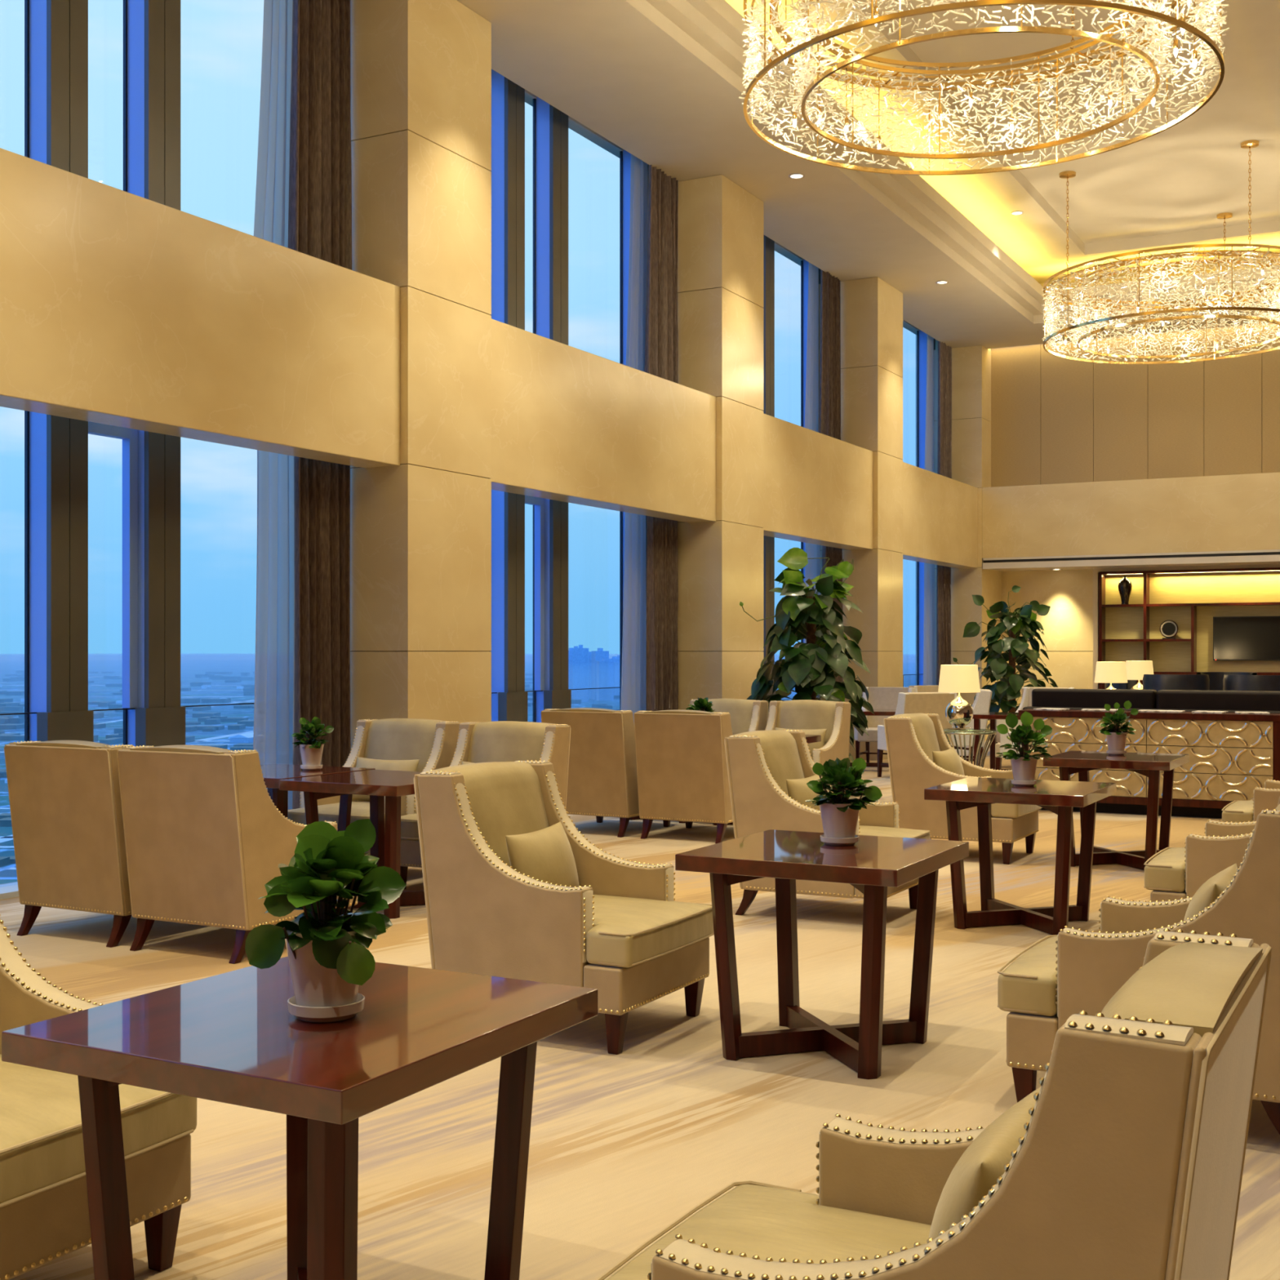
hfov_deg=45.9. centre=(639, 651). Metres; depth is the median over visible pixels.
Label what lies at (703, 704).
potted plant
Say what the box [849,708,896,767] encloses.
dining table
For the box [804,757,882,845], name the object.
potted plant
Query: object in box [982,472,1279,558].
beam
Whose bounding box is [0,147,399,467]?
beam
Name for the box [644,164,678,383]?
velvet curtain
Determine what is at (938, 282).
recessed light
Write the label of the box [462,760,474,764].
lumbar pillow
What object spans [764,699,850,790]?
armchair
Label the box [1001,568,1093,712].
wall
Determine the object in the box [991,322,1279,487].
wall
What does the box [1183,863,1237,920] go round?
lumbar pillow
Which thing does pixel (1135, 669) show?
table lamp
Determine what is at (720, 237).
wall pillar
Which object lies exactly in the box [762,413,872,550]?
beam
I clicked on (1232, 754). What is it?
base cabinet
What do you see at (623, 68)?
ceiling
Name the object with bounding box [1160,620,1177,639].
ornament
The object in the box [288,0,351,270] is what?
velvet curtain
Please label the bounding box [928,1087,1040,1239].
lumbar pillow
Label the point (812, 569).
sheer curtain
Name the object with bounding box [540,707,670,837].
armchair
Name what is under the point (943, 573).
velvet curtain
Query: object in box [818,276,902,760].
wall pillar
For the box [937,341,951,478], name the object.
velvet curtain
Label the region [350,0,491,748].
wall pillar
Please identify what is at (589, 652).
tower block
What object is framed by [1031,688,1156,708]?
cushion
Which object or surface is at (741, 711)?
cushion
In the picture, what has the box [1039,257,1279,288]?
trim
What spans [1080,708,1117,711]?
magazine
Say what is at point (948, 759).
lumbar pillow
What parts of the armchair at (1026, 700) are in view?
seat, panel, backrest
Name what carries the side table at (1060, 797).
on the floor
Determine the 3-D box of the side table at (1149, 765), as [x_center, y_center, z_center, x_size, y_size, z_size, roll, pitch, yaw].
[3.329,1.105,10.534,0.830,0.750,0.860,0,0,28]
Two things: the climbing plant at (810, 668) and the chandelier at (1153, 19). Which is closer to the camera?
the chandelier at (1153, 19)
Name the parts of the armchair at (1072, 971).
leg, seat frame, panel, panel, leg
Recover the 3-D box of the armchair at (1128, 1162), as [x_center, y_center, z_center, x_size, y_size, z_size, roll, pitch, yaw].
[0.438,0.969,2.402,0.980,1.022,0.765,0,0,28]
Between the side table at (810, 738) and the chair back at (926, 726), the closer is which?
the chair back at (926, 726)
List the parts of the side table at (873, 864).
leg, leg, leg, leg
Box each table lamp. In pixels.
[937,664,980,730]
[1094,662,1127,688]
[1125,660,1153,689]
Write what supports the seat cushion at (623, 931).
on the armchair at (622, 934)
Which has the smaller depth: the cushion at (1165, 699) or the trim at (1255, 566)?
the cushion at (1165, 699)
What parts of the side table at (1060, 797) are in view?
leg, leg, leg, leg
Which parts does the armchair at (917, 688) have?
panel, backrest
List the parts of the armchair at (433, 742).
panel, panel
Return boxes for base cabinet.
[1017,708,1279,818]
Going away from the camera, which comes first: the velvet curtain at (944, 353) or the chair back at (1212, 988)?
the chair back at (1212, 988)
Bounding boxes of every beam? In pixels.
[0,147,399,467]
[489,319,715,523]
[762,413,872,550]
[902,462,977,568]
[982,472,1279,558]
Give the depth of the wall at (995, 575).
25.86 m
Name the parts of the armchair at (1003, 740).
leg, seat, panel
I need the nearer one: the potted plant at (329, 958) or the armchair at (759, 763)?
the potted plant at (329, 958)
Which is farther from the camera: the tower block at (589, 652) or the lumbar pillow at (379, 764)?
the tower block at (589, 652)
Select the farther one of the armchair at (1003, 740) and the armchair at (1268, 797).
the armchair at (1003, 740)
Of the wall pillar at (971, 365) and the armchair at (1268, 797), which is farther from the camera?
the wall pillar at (971, 365)
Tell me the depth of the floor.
4.98 m
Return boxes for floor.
[0,739,1279,1279]
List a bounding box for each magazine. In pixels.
[1033,707,1069,711]
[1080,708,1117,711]
[1137,709,1185,712]
[1191,710,1227,713]
[1235,711,1270,714]
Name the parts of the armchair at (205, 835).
leg, panel, leg, panel, seat frame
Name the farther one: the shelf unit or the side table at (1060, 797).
the shelf unit
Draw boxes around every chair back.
[733,729,804,794]
[890,713,940,760]
[1101,942,1262,1037]
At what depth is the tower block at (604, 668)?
4015.07 m
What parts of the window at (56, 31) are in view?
sill, vent frame, guard rail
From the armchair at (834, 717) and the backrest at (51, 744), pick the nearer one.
the backrest at (51, 744)
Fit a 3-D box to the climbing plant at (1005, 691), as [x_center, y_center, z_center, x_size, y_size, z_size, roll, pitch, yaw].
[5.307,0.268,21.669,1.382,2.424,1.209,0,0,28]
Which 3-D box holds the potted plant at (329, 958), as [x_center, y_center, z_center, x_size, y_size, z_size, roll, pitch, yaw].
[-0.624,0.532,3.019,0.294,0.396,0.283,0,0,28]
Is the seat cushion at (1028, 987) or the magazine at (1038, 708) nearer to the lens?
the seat cushion at (1028, 987)
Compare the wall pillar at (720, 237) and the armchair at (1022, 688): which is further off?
the armchair at (1022, 688)
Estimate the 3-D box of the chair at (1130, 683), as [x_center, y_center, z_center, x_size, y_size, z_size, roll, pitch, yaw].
[7.314,0.895,22.510,0.742,1.170,0.850,0,0,28]
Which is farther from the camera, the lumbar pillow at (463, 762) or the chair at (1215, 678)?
the chair at (1215, 678)
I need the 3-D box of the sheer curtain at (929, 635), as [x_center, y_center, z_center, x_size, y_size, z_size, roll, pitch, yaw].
[4.724,-0.040,24.742,0.083,3.000,0.520,0,0,28]
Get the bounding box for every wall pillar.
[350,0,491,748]
[677,174,763,710]
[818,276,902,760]
[933,345,990,740]
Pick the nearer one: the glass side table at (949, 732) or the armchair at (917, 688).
the glass side table at (949, 732)
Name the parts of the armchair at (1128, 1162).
panel, panel, panel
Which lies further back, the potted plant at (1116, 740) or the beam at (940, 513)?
the beam at (940, 513)
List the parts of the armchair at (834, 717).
panel, panel, panel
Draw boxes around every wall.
[915,334,1003,711]
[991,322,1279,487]
[1001,568,1093,712]
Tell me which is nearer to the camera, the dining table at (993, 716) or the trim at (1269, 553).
the dining table at (993, 716)
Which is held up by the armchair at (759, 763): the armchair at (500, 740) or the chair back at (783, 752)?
the chair back at (783, 752)
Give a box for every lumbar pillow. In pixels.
[351,756,419,799]
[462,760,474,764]
[505,821,578,887]
[774,727,826,759]
[786,774,828,810]
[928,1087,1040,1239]
[932,746,964,775]
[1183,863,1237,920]
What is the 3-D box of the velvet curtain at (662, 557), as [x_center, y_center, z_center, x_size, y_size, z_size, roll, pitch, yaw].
[0.245,-0.040,16.023,0.132,3.000,0.599,0,0,28]
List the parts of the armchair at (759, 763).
panel, leg, panel, panel, seat frame, leg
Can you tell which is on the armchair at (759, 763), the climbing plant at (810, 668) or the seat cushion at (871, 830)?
the seat cushion at (871, 830)
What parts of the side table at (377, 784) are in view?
leg, leg, leg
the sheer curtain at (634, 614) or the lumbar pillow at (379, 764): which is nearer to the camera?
the lumbar pillow at (379, 764)
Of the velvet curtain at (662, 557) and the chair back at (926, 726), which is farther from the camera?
the velvet curtain at (662, 557)
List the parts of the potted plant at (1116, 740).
pot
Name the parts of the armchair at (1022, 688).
backrest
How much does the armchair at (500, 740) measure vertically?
1.022 m
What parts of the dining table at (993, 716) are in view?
leg, leg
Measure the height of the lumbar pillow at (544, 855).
0.331 m
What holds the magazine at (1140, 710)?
on the base cabinet
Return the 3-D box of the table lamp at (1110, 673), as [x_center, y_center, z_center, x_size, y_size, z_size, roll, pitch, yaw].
[6.074,0.458,19.488,0.410,0.645,0.410,0,0,28]
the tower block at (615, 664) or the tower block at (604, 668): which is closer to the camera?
the tower block at (604, 668)
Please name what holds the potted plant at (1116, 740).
on the side table at (1149, 765)
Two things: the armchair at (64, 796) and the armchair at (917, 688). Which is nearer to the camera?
the armchair at (64, 796)
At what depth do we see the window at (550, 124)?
14.68 m
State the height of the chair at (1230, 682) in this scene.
1.170 m
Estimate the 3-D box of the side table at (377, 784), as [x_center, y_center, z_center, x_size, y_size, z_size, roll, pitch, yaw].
[-1.479,1.105,8.751,0.830,0.750,0.860,0,0,28]
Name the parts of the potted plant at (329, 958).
pot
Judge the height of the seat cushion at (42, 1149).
0.151 m
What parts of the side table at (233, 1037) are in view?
leg, leg, leg, leg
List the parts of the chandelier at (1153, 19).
pendant rod, pendant rod, pendant rod, bulb, pendant rod, pendant rod, pendant rod, pendant rod, pendant rod, pendant rod, pendant rod, bulb, pendant rod, chain, pendant rod, bulb, bulb, pendant rod, bulb, pendant rod, bulb, pendant rod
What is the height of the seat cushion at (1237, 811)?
0.151 m
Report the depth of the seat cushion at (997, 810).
10.50 m
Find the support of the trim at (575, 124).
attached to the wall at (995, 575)
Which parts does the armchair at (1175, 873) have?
seat frame, panel, panel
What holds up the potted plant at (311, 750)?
on the side table at (272, 773)
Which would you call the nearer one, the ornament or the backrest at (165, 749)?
the backrest at (165, 749)
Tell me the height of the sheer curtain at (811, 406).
3.500 m
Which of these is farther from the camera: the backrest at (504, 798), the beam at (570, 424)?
the beam at (570, 424)
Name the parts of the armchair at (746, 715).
panel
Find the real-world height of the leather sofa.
1.118 m
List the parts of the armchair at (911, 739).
panel, panel, panel, leg, seat frame, leg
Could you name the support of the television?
attached to the shelf unit
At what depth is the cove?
17.46 m
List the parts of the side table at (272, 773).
leg, leg, leg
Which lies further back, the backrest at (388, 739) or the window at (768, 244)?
the window at (768, 244)
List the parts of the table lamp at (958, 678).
lamp shade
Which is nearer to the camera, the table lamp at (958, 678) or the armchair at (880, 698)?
the table lamp at (958, 678)
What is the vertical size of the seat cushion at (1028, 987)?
0.151 m
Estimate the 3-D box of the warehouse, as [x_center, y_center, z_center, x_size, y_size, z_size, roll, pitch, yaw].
[-571.938,125.480,2199.976,30.000,12.000,58.000,0,0,9]
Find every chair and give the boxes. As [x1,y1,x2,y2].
[1105,680,1137,689]
[1142,674,1209,691]
[1196,671,1257,690]
[1222,674,1279,691]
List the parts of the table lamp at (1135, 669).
lamp shade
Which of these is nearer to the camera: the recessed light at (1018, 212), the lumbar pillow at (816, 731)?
the lumbar pillow at (816, 731)
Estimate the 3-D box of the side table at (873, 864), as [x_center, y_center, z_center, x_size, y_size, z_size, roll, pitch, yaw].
[0.695,1.105,5.616,0.830,0.750,0.860,0,0,28]
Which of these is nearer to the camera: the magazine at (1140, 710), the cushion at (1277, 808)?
the cushion at (1277, 808)
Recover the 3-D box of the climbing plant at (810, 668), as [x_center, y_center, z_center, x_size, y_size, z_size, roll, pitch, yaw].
[1.684,0.224,15.184,1.309,2.512,1.332,0,0,28]
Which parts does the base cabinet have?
drawer, drawer, drawer, drawer, drawer, drawer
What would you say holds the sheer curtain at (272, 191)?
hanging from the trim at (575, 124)
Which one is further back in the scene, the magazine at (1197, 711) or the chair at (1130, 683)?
the chair at (1130, 683)
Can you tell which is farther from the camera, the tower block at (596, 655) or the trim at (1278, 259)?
the tower block at (596, 655)
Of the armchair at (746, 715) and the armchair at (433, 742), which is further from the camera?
the armchair at (746, 715)
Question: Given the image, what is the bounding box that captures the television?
[1213,616,1279,660]
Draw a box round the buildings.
[0,684,796,782]
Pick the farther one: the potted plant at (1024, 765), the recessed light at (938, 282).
the recessed light at (938, 282)
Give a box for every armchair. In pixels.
[0,914,196,1279]
[4,740,133,947]
[116,745,357,964]
[288,718,461,855]
[400,720,570,888]
[413,760,714,1054]
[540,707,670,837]
[595,928,1271,1279]
[633,709,733,844]
[689,698,768,733]
[724,729,930,915]
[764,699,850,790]
[853,686,915,762]
[877,692,955,777]
[883,713,1042,864]
[908,685,973,755]
[950,688,991,761]
[995,687,1036,743]
[995,731,1022,770]
[997,797,1279,1134]
[1021,686,1074,697]
[1143,818,1256,902]
[1221,778,1279,822]
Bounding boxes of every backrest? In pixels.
[16,740,111,748]
[129,745,231,754]
[356,718,447,801]
[429,761,549,866]
[467,720,552,763]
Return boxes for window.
[0,0,253,899]
[489,69,648,722]
[762,234,821,695]
[902,329,935,687]
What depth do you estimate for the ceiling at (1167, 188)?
18.11 m
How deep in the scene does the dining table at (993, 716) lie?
17.46 m
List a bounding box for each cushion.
[0,1053,196,1203]
[288,801,385,828]
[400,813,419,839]
[550,707,617,712]
[586,894,714,968]
[606,1184,931,1279]
[643,709,714,714]
[699,698,754,733]
[776,699,838,746]
[858,825,929,839]
[991,803,1040,817]
[997,936,1057,1016]
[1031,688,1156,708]
[1144,847,1185,892]
[1155,689,1279,711]
[1222,800,1253,822]
[1275,804,1279,810]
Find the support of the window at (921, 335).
on the floor
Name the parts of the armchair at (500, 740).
leg, seat frame, panel, panel, panel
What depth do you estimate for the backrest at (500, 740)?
9.84 m
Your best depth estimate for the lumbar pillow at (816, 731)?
13.95 m
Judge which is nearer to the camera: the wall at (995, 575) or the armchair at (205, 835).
the armchair at (205, 835)
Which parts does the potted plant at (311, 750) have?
pot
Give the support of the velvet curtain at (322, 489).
on the floor
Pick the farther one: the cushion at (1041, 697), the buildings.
the buildings
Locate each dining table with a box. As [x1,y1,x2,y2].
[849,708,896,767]
[972,711,1021,770]
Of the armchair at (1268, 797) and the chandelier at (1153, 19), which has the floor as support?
the armchair at (1268, 797)
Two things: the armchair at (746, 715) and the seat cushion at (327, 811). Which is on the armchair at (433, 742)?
the seat cushion at (327, 811)
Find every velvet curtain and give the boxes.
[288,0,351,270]
[292,456,351,808]
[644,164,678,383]
[645,515,678,711]
[818,270,840,439]
[822,545,843,700]
[936,564,951,685]
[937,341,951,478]
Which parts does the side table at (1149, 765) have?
leg, leg, leg, leg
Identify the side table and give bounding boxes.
[1,956,597,1279]
[260,764,375,831]
[279,769,425,919]
[629,732,733,823]
[675,829,968,1079]
[712,732,821,825]
[924,777,1116,934]
[943,728,997,767]
[1043,750,1189,870]
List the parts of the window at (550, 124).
vent frame, guard rail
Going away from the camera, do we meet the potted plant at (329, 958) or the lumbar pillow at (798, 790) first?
the potted plant at (329, 958)
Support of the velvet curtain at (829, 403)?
hanging from the trim at (575, 124)
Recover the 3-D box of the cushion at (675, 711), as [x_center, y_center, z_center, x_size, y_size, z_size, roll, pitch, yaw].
[0.357,0.769,11.857,0.582,0.622,0.306,0,0,28]
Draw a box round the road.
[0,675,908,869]
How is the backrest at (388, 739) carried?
on the armchair at (433, 742)
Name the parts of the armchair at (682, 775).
leg, leg, leg, panel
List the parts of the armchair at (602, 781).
panel, leg, leg, panel, leg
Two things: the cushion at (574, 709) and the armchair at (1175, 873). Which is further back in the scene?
the cushion at (574, 709)
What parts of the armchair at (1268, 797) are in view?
panel, panel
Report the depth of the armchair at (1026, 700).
19.53 m
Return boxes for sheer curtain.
[253,0,293,248]
[253,449,293,809]
[620,511,646,722]
[626,154,648,372]
[804,262,818,432]
[804,542,820,699]
[923,562,935,685]
[924,333,933,472]
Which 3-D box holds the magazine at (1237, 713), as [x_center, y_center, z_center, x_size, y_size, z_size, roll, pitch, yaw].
[5.374,0.541,13.263,0.260,0.016,0.200,0,0,14]
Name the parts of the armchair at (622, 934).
panel, panel, panel, leg, seat frame, leg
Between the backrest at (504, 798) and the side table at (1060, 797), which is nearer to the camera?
the backrest at (504, 798)
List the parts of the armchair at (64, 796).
leg, leg, panel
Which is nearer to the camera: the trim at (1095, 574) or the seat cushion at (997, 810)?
the seat cushion at (997, 810)
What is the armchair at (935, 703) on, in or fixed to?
on the floor
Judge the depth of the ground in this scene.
4448.62 m
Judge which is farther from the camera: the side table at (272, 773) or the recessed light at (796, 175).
the recessed light at (796, 175)
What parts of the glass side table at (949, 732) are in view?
rod, rod, rod, rod, rod, rod, glass, rod, rod, rod, rod, rod, rod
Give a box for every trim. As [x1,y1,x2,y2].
[491,66,951,347]
[982,549,1279,571]
[983,551,1279,563]
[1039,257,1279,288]
[1093,568,1098,688]
[1097,564,1279,572]
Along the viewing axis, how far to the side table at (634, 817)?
13.25 m
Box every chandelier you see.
[738,0,1229,175]
[1041,139,1279,364]
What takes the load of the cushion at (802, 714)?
on the armchair at (834, 717)
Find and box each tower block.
[568,648,573,696]
[573,644,588,702]
[588,651,591,697]
[591,648,608,699]
[595,658,613,701]
[608,656,619,694]
[608,659,617,695]
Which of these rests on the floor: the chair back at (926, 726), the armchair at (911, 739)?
the armchair at (911, 739)
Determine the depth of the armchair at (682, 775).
11.75 m
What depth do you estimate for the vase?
25.00 m
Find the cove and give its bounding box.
[645,0,1279,315]
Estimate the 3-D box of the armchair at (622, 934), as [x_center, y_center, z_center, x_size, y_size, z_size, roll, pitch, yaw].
[-0.282,0.969,6.036,0.980,1.022,0.765,0,0,28]
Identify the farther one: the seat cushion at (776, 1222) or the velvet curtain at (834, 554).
the velvet curtain at (834, 554)
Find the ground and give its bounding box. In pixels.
[0,659,915,884]
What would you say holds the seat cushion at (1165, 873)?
on the armchair at (1175, 873)
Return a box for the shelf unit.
[1098,567,1279,688]
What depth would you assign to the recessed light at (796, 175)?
16.09 m
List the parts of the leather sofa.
frame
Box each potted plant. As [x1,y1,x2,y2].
[244,818,405,1022]
[291,716,333,770]
[685,697,715,711]
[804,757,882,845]
[995,711,1052,786]
[1096,700,1137,755]
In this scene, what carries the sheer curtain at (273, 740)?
on the floor
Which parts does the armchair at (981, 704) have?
panel, panel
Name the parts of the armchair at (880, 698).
leg, panel, seat, leg, backrest, panel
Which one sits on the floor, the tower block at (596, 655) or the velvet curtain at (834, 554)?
the velvet curtain at (834, 554)
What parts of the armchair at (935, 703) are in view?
leg, panel, backrest, panel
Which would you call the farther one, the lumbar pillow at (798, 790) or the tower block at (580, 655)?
the tower block at (580, 655)
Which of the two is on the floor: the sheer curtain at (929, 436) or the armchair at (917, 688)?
the armchair at (917, 688)
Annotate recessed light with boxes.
[788,173,804,178]
[935,280,948,284]
[1010,210,1024,215]
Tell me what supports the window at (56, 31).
attached to the wall pillar at (420, 527)
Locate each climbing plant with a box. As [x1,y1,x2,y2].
[739,547,874,762]
[952,585,1057,729]
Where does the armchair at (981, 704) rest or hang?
on the floor
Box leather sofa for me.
[1022,688,1279,713]
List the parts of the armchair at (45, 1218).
panel, seat frame, leg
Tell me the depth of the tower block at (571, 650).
4383.93 m
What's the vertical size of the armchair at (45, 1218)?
1.022 m
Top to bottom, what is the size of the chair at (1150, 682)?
1.170 m
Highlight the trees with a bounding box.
[0,670,789,866]
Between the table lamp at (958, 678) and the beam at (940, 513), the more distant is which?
the beam at (940, 513)
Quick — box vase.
[1117,576,1132,604]
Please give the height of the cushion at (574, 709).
0.622 m
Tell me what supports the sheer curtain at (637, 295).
hanging from the trim at (575, 124)
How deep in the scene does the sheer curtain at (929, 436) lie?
24.77 m
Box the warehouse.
[229,732,253,742]
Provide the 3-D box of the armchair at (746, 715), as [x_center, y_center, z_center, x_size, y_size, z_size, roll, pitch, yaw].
[0.679,0.969,14.337,0.765,1.022,0.980,0,0,28]
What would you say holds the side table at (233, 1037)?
on the floor
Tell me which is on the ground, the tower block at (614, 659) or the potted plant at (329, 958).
the tower block at (614, 659)
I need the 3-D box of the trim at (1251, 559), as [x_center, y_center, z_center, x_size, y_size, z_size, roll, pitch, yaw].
[10.058,-1.450,23.482,9.200,0.180,1.500,0,0,28]
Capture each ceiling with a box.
[457,0,1279,348]
[724,0,1279,283]

